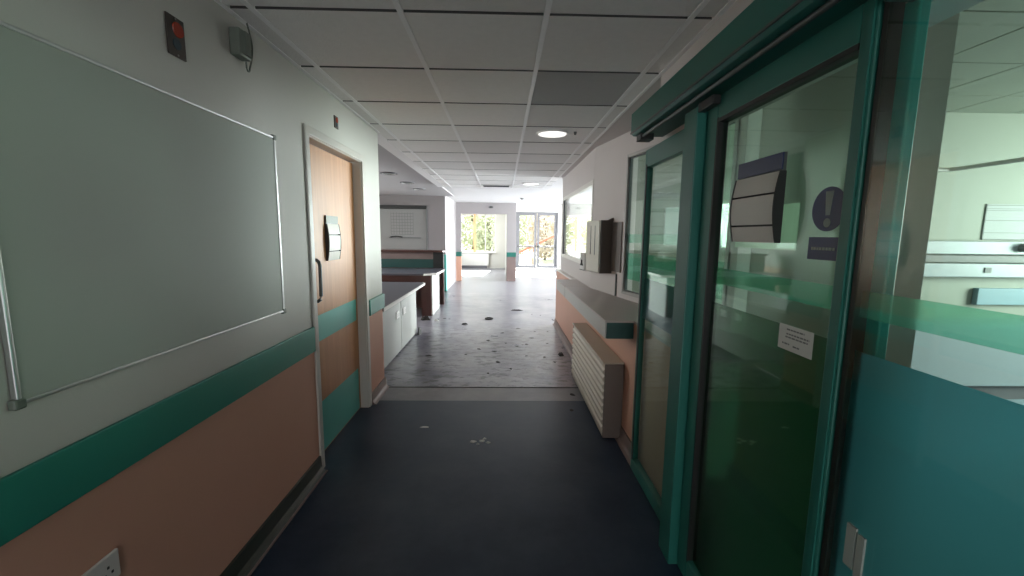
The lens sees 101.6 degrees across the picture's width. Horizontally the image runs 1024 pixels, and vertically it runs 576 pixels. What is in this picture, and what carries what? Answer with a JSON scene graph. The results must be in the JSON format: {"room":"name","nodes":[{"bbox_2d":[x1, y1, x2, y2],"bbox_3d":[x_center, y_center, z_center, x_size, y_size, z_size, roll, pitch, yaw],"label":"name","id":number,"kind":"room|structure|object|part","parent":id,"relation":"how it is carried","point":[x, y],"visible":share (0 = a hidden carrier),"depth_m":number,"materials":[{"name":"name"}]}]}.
{"room":"hospital interior","nodes":[
{"label":"hospital interior","id":0,"kind":"room"},
{"bbox_2d":[0,0,383,575],"bbox_3d":[-1.210,0.179,0.366,0.120,2.500,7.130,0,7,-1],"label":"wall","id":1,"kind":"structure","parent":0,"point":[188,507],"depth_m":1.56,"materials":[{"name":"white paint"}]},
{"bbox_2d":[81,548,120,575],"bbox_3d":[-1.168,0.820,1.169,0.010,0.086,0.146,0,7,-1],"label":"wall socket","id":2,"kind":"object","parent":1,"relation":"attached to","point":[109,565],"visible":1,"depth_m":1.20,"materials":[{"name":"white plastic"}]},
{"bbox_2d":[0,20,285,410],"bbox_3d":[-1.161,-0.233,1.509,0.020,0.889,1.216,0,7,-1],"label":"whiteboard","id":3,"kind":"object","parent":1,"relation":"attached to","point":[140,220],"visible":1,"depth_m":1.21,"materials":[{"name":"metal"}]},
{"bbox_2d":[0,327,315,546],"bbox_3d":[-1.133,0.669,-0.300,0.014,0.150,5.680,0,7,-1],"label":"wall band","id":4,"kind":"object","parent":1,"relation":"attached to","point":[29,495],"visible":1,"depth_m":1.24,"materials":[{"name":"green paint"}]},
{"bbox_2d":[164,11,186,61],"bbox_3d":[-1.160,-0.866,1.442,0.009,0.132,0.080,0,7,-1],"label":"plate","id":5,"kind":"object","parent":1,"relation":"attached to","point":[175,36],"visible":1,"depth_m":1.44,"materials":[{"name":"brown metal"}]},
{"bbox_2d":[172,22,183,38],"bbox_3d":[-1.158,-0.893,1.447,0.005,0.052,0.052,0,7,-1],"label":"lamp","id":6,"kind":"object","parent":5,"relation":"on","point":[177,27],"depth_m":1.45,"materials":[{"name":"red plastic"}]},
{"bbox_2d":[229,23,252,71],"bbox_3d":[-1.142,-1.044,1.788,0.058,0.209,0.136,0,7,-1],"label":"alarm box","id":7,"kind":"object","parent":1,"relation":"attached to","point":[241,46],"visible":1,"depth_m":1.74,"materials":[{"name":"grey plastic"}]},
{"bbox_2d":[220,456,327,575],"bbox_3d":[-1.126,1.463,-0.198,0.045,0.100,5.680,0,7,-1],"label":"baseboard","id":8,"kind":"structure","parent":1,"relation":"attached to","point":[249,555],"depth_m":2.06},
{"bbox_2d":[214,0,379,132],"bbox_3d":[-1.126,-0.951,0.222,0.022,0.016,7.130,0,7,-1],"label":"trim","id":9,"kind":"structure","parent":1,"relation":"attached to","point":[226,7],"depth_m":2.12,"materials":[{"name":"white metal"}]},
{"bbox_2d":[334,115,338,129],"bbox_3d":[-1.188,-1.120,2.823,0.009,0.080,0.065,0,7,-1],"label":"plate","id":10,"kind":"object","parent":1,"relation":"attached to","point":[335,117],"visible":1,"depth_m":2.81,"materials":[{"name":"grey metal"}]},
{"bbox_2d":[303,123,371,467],"bbox_3d":[-1.260,0.042,2.995,0.134,2.099,1.018,0,7,-1],"label":"door","id":11,"kind":"structure","parent":1,"relation":"in","point":[334,172],"depth_m":3.04,"materials":[{"name":"brown wood"}]},
{"bbox_3d":[-1.223,-0.044,2.611,0.072,0.281,0.022,0,7,-1],"label":"pull handle","id":12,"kind":"part","parent":11,"relation":"part of","materials":[{"name":"metal"}]},
{"bbox_2d":[324,215,340,260],"bbox_3d":[-1.249,-0.349,2.919,0.029,0.305,0.208,0,7,-1],"label":"sign holder","id":13,"kind":"object","parent":11,"relation":"attached to","point":[332,229],"visible":1,"depth_m":2.89,"materials":[{"name":"metal"}]},
{"bbox_3d":[-1.278,0.894,3.087,0.003,0.345,0.844,0,7,-1],"label":"kick plate","id":14,"kind":"part","parent":11,"relation":"part of","materials":[{"name":"teal plastic"}]},
{"bbox_2d":[369,293,384,315],"bbox_3d":[-1.278,0.144,3.748,0.152,0.135,0.428,0,7,-1],"label":"wall band","id":15,"kind":"object","parent":1,"relation":"attached to","point":[377,303],"visible":0.56,"depth_m":3.70,"materials":[{"name":"teal plastic"}]},
{"bbox_2d":[372,377,389,404],"bbox_3d":[-1.211,0.941,3.850,0.045,0.100,0.435,0,7,-1],"label":"baseboard","id":16,"kind":"structure","parent":1,"relation":"attached to","point":[382,387],"depth_m":3.82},
{"bbox_2d":[414,387,577,387],"bbox_3d":[-0.227,0.971,4.080,2.023,0.002,0.016,0,7,-1],"label":"trim","id":17,"kind":"structure","parent":1,"relation":"attached to","point":[414,387],"depth_m":4.07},
{"bbox_2d":[379,195,445,254],"bbox_3d":[-3.067,-1.178,10.736,2.720,2.500,0.120,0,7,-1],"label":"wall","id":18,"kind":"structure","parent":0,"point":[436,205],"depth_m":10.60,"materials":[{"name":"white paint"}]},
{"bbox_2d":[380,205,426,249],"bbox_3d":[-2.843,-1.536,10.598,1.355,1.110,0.072,0,7,-1],"label":"notice board","id":19,"kind":"object","parent":18,"relation":"attached to","point":[401,226],"visible":0.96,"depth_m":10.60,"materials":[{"name":"white plastic"}]},
{"bbox_3d":[-2.840,-2.042,10.539,1.350,0.090,0.060,0,7,-1],"label":"rail","id":20,"kind":"part","parent":19,"relation":"part of","materials":[{"name":"grey metal"}]},
{"bbox_3d":[-2.177,-1.502,10.627,0.020,1.050,0.050,0,7,-1],"label":"rail","id":21,"kind":"part","parent":19,"relation":"part of","materials":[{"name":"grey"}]},
{"bbox_2d":[446,196,455,289],"bbox_3d":[-1.792,-1.320,11.955,0.120,2.500,2.280,0,7,-1],"label":"wall","id":22,"kind":"structure","parent":0,"point":[450,204],"depth_m":11.81,"materials":[{"name":"white paint"}]},
{"bbox_2d":[444,254,446,290],"bbox_3d":[-1.769,-0.398,10.867,0.135,0.950,0.175,0,7,-1],"label":"wall band","id":23,"kind":"object","parent":22,"relation":"attached to","point":[445,256],"visible":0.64,"depth_m":10.81,"materials":[{"name":"teal laminate"}]},
{"bbox_2d":[221,0,729,211],"bbox_3d":[1.354,-1.923,7.394,11.400,0.167,21.500,0,7,-1],"label":"ceiling","id":24,"kind":"structure","parent":0,"point":[458,94],"depth_m":2.33,"materials":[{"name":"tile"}]},
{"bbox_2d":[380,172,397,174],"bbox_3d":[-1.961,-1.821,6.642,0.270,0.014,0.270,0,7,-1],"label":"recessed light","id":25,"kind":"object","parent":24,"relation":"in","point":[382,173],"visible":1,"depth_m":6.64,"materials":[{"name":"grey"}]},
{"bbox_2d":[482,185,509,186],"bbox_3d":[-0.295,-1.907,7.806,0.520,0.014,0.300,0,7,-1],"label":"ceiling vent","id":26,"kind":"object","parent":24,"relation":"in","point":[482,185],"visible":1,"depth_m":7.76,"materials":[{"name":"grey metal"}]},
{"bbox_2d":[523,183,538,184],"bbox_3d":[0.332,-1.856,7.452,0.286,0.014,0.286,0,7,-1],"label":"recessed light","id":27,"kind":"object","parent":24,"relation":"in","point":[523,183],"visible":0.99,"depth_m":7.45,"materials":[{"name":"white plastic"}]},
{"bbox_2d":[536,129,568,137],"bbox_3d":[0.360,-1.375,3.723,0.286,0.014,0.286,0,7,-1],"label":"recessed light","id":28,"kind":"object","parent":24,"relation":"in","point":[549,133],"visible":1,"depth_m":3.70,"materials":[{"name":"white plastic"}]},
{"bbox_2d":[538,131,565,136],"bbox_3d":[0.360,-1.375,3.723,0.250,0.006,0.250,0,7,-1],"label":"diffuser","id":29,"kind":"object","parent":28,"relation":"attached to","point":[540,133],"depth_m":3.72,"materials":[{"name":"white plastic"}]},
{"bbox_2d":[456,202,515,280],"bbox_3d":[-0.854,-1.447,13.219,1.950,2.450,0.220,0,7,-1],"label":"wall","id":30,"kind":"structure","parent":0,"point":[509,209],"depth_m":13.04,"materials":[{"name":"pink paint"}]},
{"bbox_2d":[456,252,515,256],"bbox_3d":[-0.858,-1.075,13.264,1.970,0.140,0.245,0,7,-1],"label":"wall band","id":31,"kind":"object","parent":30,"relation":"attached to","point":[509,254],"visible":0.82,"depth_m":13.16,"materials":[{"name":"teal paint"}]},
{"bbox_2d":[505,214,506,280],"bbox_3d":[-0.172,-1.767,15.763,0.120,2.450,4.880,0,7,-1],"label":"wall","id":32,"kind":"structure","parent":0,"point":[506,214],"depth_m":13.45,"materials":[{"name":"white paint"}]},
{"bbox_2d":[487,212,590,268],"bbox_3d":[2.117,-2.240,18.312,9.600,2.790,0.200,0,7,-1],"label":"wall","id":33,"kind":"structure","parent":0,"point":[496,260],"depth_m":18.22,"materials":[{"name":"white paint"}]},
{"bbox_2d":[462,214,495,252],"bbox_3d":[-1.504,-2.358,18.120,1.650,1.670,0.240,0,7,-1],"label":"window","id":34,"kind":"structure","parent":33,"relation":"in","point":[474,215],"depth_m":18.11,"materials":[{"name":"white metal"}]},
{"bbox_3d":[-1.512,-1.545,18.189,1.650,0.040,0.170,0,7,-1],"label":"sill","id":35,"kind":"part","parent":34,"relation":"part of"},
{"bbox_2d":[516,212,557,267],"bbox_3d":[1.081,-2.099,18.298,1.830,2.450,0.140,0,7,-1],"label":"door","id":36,"kind":"structure","parent":33,"relation":"in","point":[537,215],"depth_m":18.25,"materials":[{"name":"white metal"}]},
{"bbox_2d":[568,215,590,252],"bbox_3d":[4.293,-2.338,18.329,3.850,1.630,0.070,0,7,-1],"label":"window","id":37,"kind":"structure","parent":33,"relation":"in","point":[569,215],"depth_m":18.17,"materials":[{"name":"white plastic"}]},
{"bbox_2d":[559,204,591,268],"bbox_3d":[3.270,-1.411,13.309,3.500,2.450,0.220,0,7,-1],"label":"wall","id":38,"kind":"structure","parent":0,"point":[575,209],"depth_m":13.05,"materials":[{"name":"white paint"}]},
{"bbox_2d":[251,268,1023,575],"bbox_3d":[1.325,0.573,7.716,11.400,0.100,21.500,0,7,-1],"label":"floor","id":39,"kind":"structure","parent":0,"point":[548,495],"depth_m":2.63,"materials":[{"name":"plastic"}]},
{"bbox_2d":[382,282,424,368],"bbox_3d":[-1.657,0.422,5.118,0.820,0.754,2.210,0,7,-1],"label":"cabinet","id":40,"kind":"object","parent":39,"relation":"on","point":[397,333],"visible":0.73,"depth_m":5.16,"materials":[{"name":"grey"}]},
{"bbox_3d":[-1.402,0.500,4.649,0.030,0.725,1.250,0,7,-1],"label":"panel","id":41,"kind":"part","parent":40,"relation":"part of","materials":[{"name":"white laminate"}]},
{"bbox_2d":[382,282,422,306],"bbox_3d":[-1.658,0.064,5.072,0.810,0.027,2.210,0,7,-1],"label":"countertop","id":42,"kind":"structure","parent":40,"relation":"on","point":[393,291],"depth_m":5.34,"materials":[{"name":"grey laminate"}]},
{"bbox_3d":[-1.425,0.360,5.732,0.030,0.725,0.905,0,7,-1],"label":"panel","id":43,"kind":"part","parent":40,"relation":"part of","materials":[{"name":"white wood"}]},
{"bbox_2d":[381,249,444,315],"bbox_3d":[-2.722,-0.157,8.165,2.715,1.140,1.415,0,7,-1],"label":"reception desk","id":44,"kind":"object","parent":39,"relation":"on","point":[426,266],"depth_m":8.39,"materials":[{"name":"brown wood"}]},
{"bbox_3d":[-2.864,0.024,8.329,2.440,0.735,0.030,0,7,-1],"label":"modesty panel","id":45,"kind":"part","parent":44,"relation":"part of","materials":[{"name":"wood"}]},
{"bbox_3d":[-2.773,-0.525,8.706,2.630,0.180,0.085,0,7,-1],"label":"teal panel","id":46,"kind":"part","parent":44,"relation":"part of","materials":[{"name":"teal laminate"}]},
{"bbox_3d":[-2.771,-0.686,8.688,2.630,0.145,0.080,0,7,-1],"label":"screen panel","id":47,"kind":"part","parent":44,"relation":"part of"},
{"bbox_2d":[381,268,444,275],"bbox_3d":[-2.725,-0.325,8.060,2.700,0.030,1.220,0,7,-1],"label":"countertop","id":48,"kind":"structure","parent":44,"relation":"on","point":[385,271],"depth_m":7.96,"materials":[{"name":"grey laminate"}]},
{"bbox_3d":[-1.543,0.141,7.545,0.170,0.735,0.050,0,7,-1],"label":"leg panel","id":49,"kind":"part","parent":44,"relation":"part of","materials":[{"name":"brown wood"}]},
{"bbox_3d":[-1.469,0.086,7.973,0.035,0.735,0.850,0,7,-1],"label":"panel","id":50,"kind":"part","parent":44,"relation":"part of","materials":[{"name":"white laminate"}]},
{"bbox_3d":[-1.532,-0.585,8.717,0.210,0.325,0.100,0,7,-1],"label":"panel","id":51,"kind":"part","parent":44,"relation":"part of","materials":[{"name":"black rubber"}]},
{"bbox_2d":[421,316,429,319],"bbox_3d":[-1.504,0.512,7.241,0.166,0.074,0.163,-2,8,-17],"label":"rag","id":52,"kind":"object","parent":39,"relation":"on","point":[423,317],"visible":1,"depth_m":7.20,"materials":[{"name":"fabric"}]},
{"bbox_2d":[462,253,488,267],"bbox_3d":[-1.691,-1.197,18.190,1.360,0.665,0.120,0,7,-1],"label":"radiator","id":53,"kind":"object","parent":39,"relation":"on","point":[469,260],"visible":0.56,"depth_m":18.14,"materials":[{"name":"white metal"}]},
{"bbox_2d":[571,323,623,437],"bbox_3d":[0.715,0.738,3.706,0.154,0.582,1.366,0,7,-1],"label":"radiator","id":54,"kind":"object","parent":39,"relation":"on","point":[597,371],"visible":0.99,"depth_m":3.22,"materials":[{"name":"white metal"}]},
{"bbox_3d":[0.719,0.738,3.706,0.130,0.558,1.350,0,7,-1],"label":"casing","id":55,"kind":"part","parent":54,"relation":"part of","materials":[{"name":"white metal"}]},
{"bbox_2d":[572,323,623,363],"bbox_3d":[0.717,0.456,3.669,0.150,0.012,1.358,0,7,-1],"label":"grille","id":56,"kind":"object","parent":54,"relation":"attached to","point":[604,353],"depth_m":3.46,"materials":[{"name":"white metal"}]},
{"bbox_3d":[0.733,0.825,3.032,0.138,0.558,0.008,0,7,-1],"label":"panel","id":57,"kind":"part","parent":54,"relation":"part of","materials":[{"name":"white metal"}]},
{"bbox_2d":[911,330,1023,398],"bbox_3d":[4.420,0.674,3.950,3.489,0.732,0.218,0,7,-1],"label":"base cabinet","id":58,"kind":"object","parent":39,"relation":"on","point":[996,372],"visible":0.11,"depth_m":3.84,"materials":[{"name":"white laminate"}]},
{"bbox_2d":[555,0,984,496],"bbox_3d":[1.131,-0.066,1.856,0.575,2.660,10.050,0,7,-1],"label":"wall","id":59,"kind":"structure","parent":0,"point":[606,164],"depth_m":2.61,"materials":[{"name":"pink paint"}]},
{"bbox_2d":[557,269,576,279],"bbox_3d":[0.783,-0.200,6.122,0.065,0.017,1.540,0,7,-1],"label":"sill","id":60,"kind":"structure","parent":59,"relation":"on","point":[568,276],"depth_m":5.99,"materials":[{"name":"white paint"}]},
{"bbox_2d":[557,279,586,296],"bbox_3d":[0.708,-0.004,5.014,0.260,0.125,0.685,0,7,-1],"label":"ledge","id":61,"kind":"object","parent":59,"relation":"attached to","point":[561,283],"visible":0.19,"depth_m":5.00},
{"bbox_2d":[561,179,593,262],"bbox_3d":[0.853,-0.823,5.554,0.055,0.930,2.250,0,7,-1],"label":"window","id":62,"kind":"structure","parent":59,"relation":"in","point":[590,184],"depth_m":5.98,"materials":[{"name":"white plastic"}]},
{"bbox_3d":[0.818,-0.958,6.595,0.018,0.830,0.050,0,7,-1],"label":"post","id":63,"kind":"part","parent":62,"relation":"part of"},
{"bbox_2d":[579,252,585,270],"bbox_3d":[0.797,-0.279,4.359,0.160,0.185,0.120,-1,8,-12],"label":"soap dispenser","id":64,"kind":"object","parent":59,"relation":"attached to","point":[582,254],"visible":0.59,"depth_m":4.31,"materials":[{"name":"white plastic"}]},
{"bbox_2d":[553,319,630,464],"bbox_3d":[0.747,0.835,4.848,0.045,0.100,4.330,0,7,-1],"label":"baseboard","id":65,"kind":"structure","parent":59,"relation":"attached to","point":[624,442],"depth_m":3.03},
{"bbox_2d":[586,218,622,273],"bbox_3d":[0.876,-0.409,4.026,0.146,0.530,0.505,-1,8,-12],"label":"paper towel dispenser","id":66,"kind":"object","parent":59,"relation":"attached to","point":[603,237],"visible":1,"depth_m":3.97,"materials":[{"name":"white plastic"}]},
{"bbox_3d":[0.975,-0.380,3.888,0.012,0.460,0.188,-1,8,-12],"label":"wall plate","id":67,"kind":"part","parent":66,"relation":"part of","materials":[{"name":"plastic"}]},
{"bbox_2d":[565,286,646,338],"bbox_3d":[0.907,0.163,3.736,0.604,0.125,1.870,0,7,-1],"label":"ledge","id":68,"kind":"object","parent":59,"relation":"attached to","point":[613,317],"visible":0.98,"depth_m":3.26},
{"bbox_2d":[614,274,616,295],"bbox_3d":[0.975,-0.028,3.917,0.012,0.207,0.015,-1,8,-12],"label":"trim","id":69,"kind":"structure","parent":59,"relation":"attached to","point":[615,274],"depth_m":3.91,"materials":[{"name":"metal"}]},
{"bbox_2d":[559,0,736,176],"bbox_3d":[0.846,-1.111,1.639,0.022,0.016,9.900,0,7,-1],"label":"trim","id":70,"kind":"structure","parent":59,"relation":"attached to","point":[730,3],"depth_m":2.19,"materials":[{"name":"metal"}]},
{"bbox_2d":[635,321,670,347],"bbox_3d":[1.087,0.287,2.369,0.517,0.017,0.860,0,7,-1],"label":"sill","id":71,"kind":"structure","parent":59,"relation":"on","point":[658,333],"depth_m":2.46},
{"bbox_2d":[630,129,683,520],"bbox_3d":[0.802,0.221,2.239,0.043,1.985,0.690,0,7,-1],"label":"window","id":72,"kind":"structure","parent":59,"relation":"in","point":[656,299],"depth_m":2.44,"materials":[{"name":"teal metal"}]},
{"bbox_2d":[621,119,739,305],"bbox_3d":[1.171,-0.476,3.102,0.056,1.225,1.325,-1,8,-12],"label":"window","id":73,"kind":"structure","parent":59,"relation":"in","point":[631,262],"depth_m":3.38,"materials":[{"name":"metal"}]},
{"bbox_2d":[677,0,884,575],"bbox_3d":[0.785,0.312,1.391,0.044,2.000,0.755,0,7,-1],"label":"door","id":74,"kind":"structure","parent":59,"relation":"in","point":[762,416],"depth_m":1.30,"materials":[{"name":"teal metal"}]},
{"bbox_2d":[730,152,787,242],"bbox_3d":[0.759,-0.272,1.304,0.029,0.256,0.233,0,7,-1],"label":"sign holder","id":75,"kind":"object","parent":74,"relation":"attached to","point":[757,200],"visible":1,"depth_m":1.27,"materials":[{"name":"metal"}]},
{"bbox_2d":[735,203,800,249],"bbox_3d":[0.798,-0.192,1.323,0.002,0.133,0.310,0,7,-1],"label":"sheet","id":76,"kind":"object","parent":74,"relation":"attached to","point":[790,221],"visible":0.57,"depth_m":1.21,"materials":[{"name":"white paper"}]},
{"bbox_2d":[778,323,813,359],"bbox_3d":[0.789,0.146,1.165,0.002,0.072,0.136,0,7,-1],"label":"label","id":77,"kind":"object","parent":74,"relation":"attached to","point":[798,341],"visible":1,"depth_m":1.16,"materials":[{"name":"paper"}]},
{"bbox_2d":[807,186,842,260],"bbox_3d":[0.794,-0.162,1.053,0.002,0.184,0.112,0,7,-1],"label":"warning sign","id":78,"kind":"object","parent":74,"relation":"attached to","point":[827,206],"visible":0.99,"depth_m":1.05,"materials":[{"name":"blue plastic"}]},
{"bbox_3d":[0.794,-0.100,1.064,0.001,0.058,0.107,0,7,-1],"label":"text panel","id":79,"kind":"part","parent":78,"relation":"part of","materials":[{"name":"plastic"}]},
{"bbox_2d":[630,0,931,575],"bbox_3d":[0.773,0.354,0.559,0.183,2.150,3.785,0,7,-1],"label":"door frame","id":80,"kind":"structure","parent":59,"relation":"attached to","point":[765,31],"depth_m":1.08,"materials":[{"name":"teal metal"}]},
{"bbox_2d":[828,0,1023,575],"bbox_3d":[0.824,0.518,-0.239,0.075,2.030,2.480,0,7,-1],"label":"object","id":81,"kind":"structure","parent":59,"relation":"in","point":[932,475],"depth_m":0.78,"materials":[{"name":"teal glass"}]},
{"bbox_2d":[842,522,866,575],"bbox_3d":[0.769,0.592,0.938,0.005,0.110,0.047,0,7,-1],"label":"plate","id":82,"kind":"object","parent":81,"relation":"attached to","point":[855,543],"visible":1,"depth_m":0.94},
{"bbox_3d":[0.824,0.518,-0.239,0.075,2.030,2.480,0,7,-1],"label":"screen frame","id":83,"kind":"part","parent":81,"relation":"part of","materials":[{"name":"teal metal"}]},
{"bbox_2d":[632,112,1023,315],"bbox_3d":[3.741,-0.330,3.979,5.350,2.700,0.120,0,7,-1],"label":"wall","id":84,"kind":"structure","parent":0,"point":[961,197],"depth_m":3.84,"materials":[{"name":"paint"}]},
{"bbox_2d":[650,192,679,234],"bbox_3d":[1.387,-0.679,3.819,0.330,0.380,0.010,0,7,-1],"label":"notice sheet","id":85,"kind":"object","parent":84,"relation":"attached to","point":[664,218],"visible":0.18,"depth_m":3.81,"materials":[{"name":"grey paper"}]},
{"bbox_2d":[923,241,1023,277],"bbox_3d":[4.099,-0.267,3.863,4.151,0.331,0.140,0,7,-1],"label":"bedhead trunking","id":86,"kind":"object","parent":84,"relation":"attached to","point":[1004,270],"visible":0.31,"depth_m":3.86,"materials":[{"name":"grey"}]},
{"bbox_3d":[4.098,-0.276,3.903,4.151,0.060,0.060,0,7,-1],"label":"dark rail","id":87,"kind":"part","parent":86,"relation":"part of","materials":[{"name":"grey plastic"}]},
{"bbox_2d":[984,268,991,272],"bbox_3d":[4.399,-0.164,3.860,0.060,0.048,0.010,0,7,-1],"label":"outlet","id":88,"kind":"object","parent":86,"relation":"attached to","point":[986,270],"depth_m":3.86,"materials":[{"name":"grey plastic"}]},
{"bbox_3d":[4.709,-0.367,3.823,0.080,0.080,0.060,0,7,-1],"label":"lamp knob","id":89,"kind":"part","parent":86,"relation":"part of","materials":[{"name":"grey plastic"}]},
{"bbox_2d":[971,288,1023,304],"bbox_3d":[4.798,0.082,3.968,0.818,0.156,0.050,0,7,-1],"label":"panel","id":90,"kind":"object","parent":84,"relation":"attached to","point":[980,296],"visible":1,"depth_m":3.94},
{"bbox_2d":[981,204,1023,239],"bbox_3d":[4.866,-0.612,3.901,0.938,0.326,0.010,0,7,-1],"label":"notice sheet","id":91,"kind":"object","parent":84,"relation":"attached to","point":[1001,221],"visible":1,"depth_m":3.89,"materials":[{"name":"grey paper"}]},
{"bbox_2d":[746,13,959,367],"bbox_3d":[1.452,-0.064,1.984,0.150,2.630,0.850,0,7,-1],"label":"wall partition","id":92,"kind":"structure","parent":0,"point":[812,124],"depth_m":1.82,"materials":[{"name":"white paint"}]},
{"bbox_2d":[946,0,1023,113],"bbox_3d":[3.796,-1.179,0.315,5.617,0.078,7.170,0,7,-1],"label":"ceiling","id":93,"kind":"structure","parent":0,"point":[987,74],"depth_m":2.66,"materials":[{"name":"grey paint"}]},
{"bbox_2d":[938,157,1023,171],"bbox_3d":[3.461,-1.054,1.619,1.197,0.537,4.338,0,7,-1],"label":"track","id":94,"kind":"object","parent":93,"relation":"hanging from","point":[1021,159],"visible":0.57,"depth_m":3.53,"materials":[{"name":"white plastic"}]},
{"label":"outside","id":95,"kind":"structure","parent":0,"visible":0},
{"bbox_2d":[462,245,583,263],"bbox_3d":[3.167,-3.413,39.210,36.000,0.100,41.500,0,7,-1],"label":"ground","id":96,"kind":"structure","parent":95,"point":[526,258],"depth_m":26.44,"materials":[{"name":"white concrete"}]},
{"bbox_2d":[462,215,482,250],"bbox_3d":[-3.103,-4.769,32.593,3.035,4.149,3.213,0,7,-1],"label":"tree","id":97,"kind":"object","parent":96,"relation":"on","point":[466,218],"visible":0.27,"depth_m":32.01,"materials":[{"name":"green plant"}]},
{"bbox_2d":[471,215,494,250],"bbox_3d":[-1.434,-3.558,26.249,2.358,3.410,2.305,0,7,-1],"label":"tree","id":98,"kind":"object","parent":96,"relation":"on","point":[490,222],"visible":0.48,"depth_m":25.65,"materials":[{"name":"green plant"}]},
{"bbox_2d":[519,215,533,254],"bbox_3d":[0.407,-4.339,29.695,3.122,4.118,3.054,0,7,-1],"label":"tree","id":99,"kind":"object","parent":96,"relation":"on","point":[522,239],"visible":0.24,"depth_m":29.08,"materials":[{"name":"green plant"}]},
{"bbox_2d":[526,215,553,259],"bbox_3d":[2.040,-3.611,25.796,2.338,3.708,2.352,0,7,-1],"label":"tree","id":100,"kind":"object","parent":96,"relation":"on","point":[545,251],"visible":0.5,"depth_m":25.46,"materials":[{"name":"green plant"}]},
{"bbox_2d":[549,217,590,251],"bbox_3d":[4.022,-4.190,28.811,3.103,4.130,3.168,0,7,-1],"label":"tree","id":101,"kind":"object","parent":96,"relation":"on","point":[577,231],"visible":0.27,"depth_m":28.32,"materials":[{"name":"green plant"}]},
{"bbox_2d":[569,217,590,251],"bbox_3d":[5.914,-4.801,32.773,3.460,4.389,3.554,0,7,-1],"label":"tree","id":102,"kind":"object","parent":96,"relation":"on","point":[578,217],"visible":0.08,"depth_m":32.47,"materials":[{"name":"green plant"}]},
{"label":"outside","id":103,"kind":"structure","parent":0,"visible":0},
{"bbox_2d":[519,264,556,268],"bbox_3d":[2.567,-0.988,20.096,12.000,0.100,3.000,0,7,-1],"label":"terrace","id":104,"kind":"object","parent":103,"point":[519,264],"depth_m":18.79,"materials":[{"name":"concrete"}]},
{"bbox_2d":[519,235,553,264],"bbox_3d":[0.861,-1.824,19.549,2.998,1.720,0.110,0,7,-1],"label":"handrail","id":105,"kind":"object","parent":104,"relation":"on","point":[552,236],"visible":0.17,"depth_m":19.49,"materials":[{"name":"orange metal"}]},
{"bbox_3d":[0.862,-1.923,19.537,2.998,1.519,0.110,0,7,-1],"label":"rail","id":106,"kind":"part","parent":105,"relation":"part of","materials":[{"name":"orange metal"}]}
]}

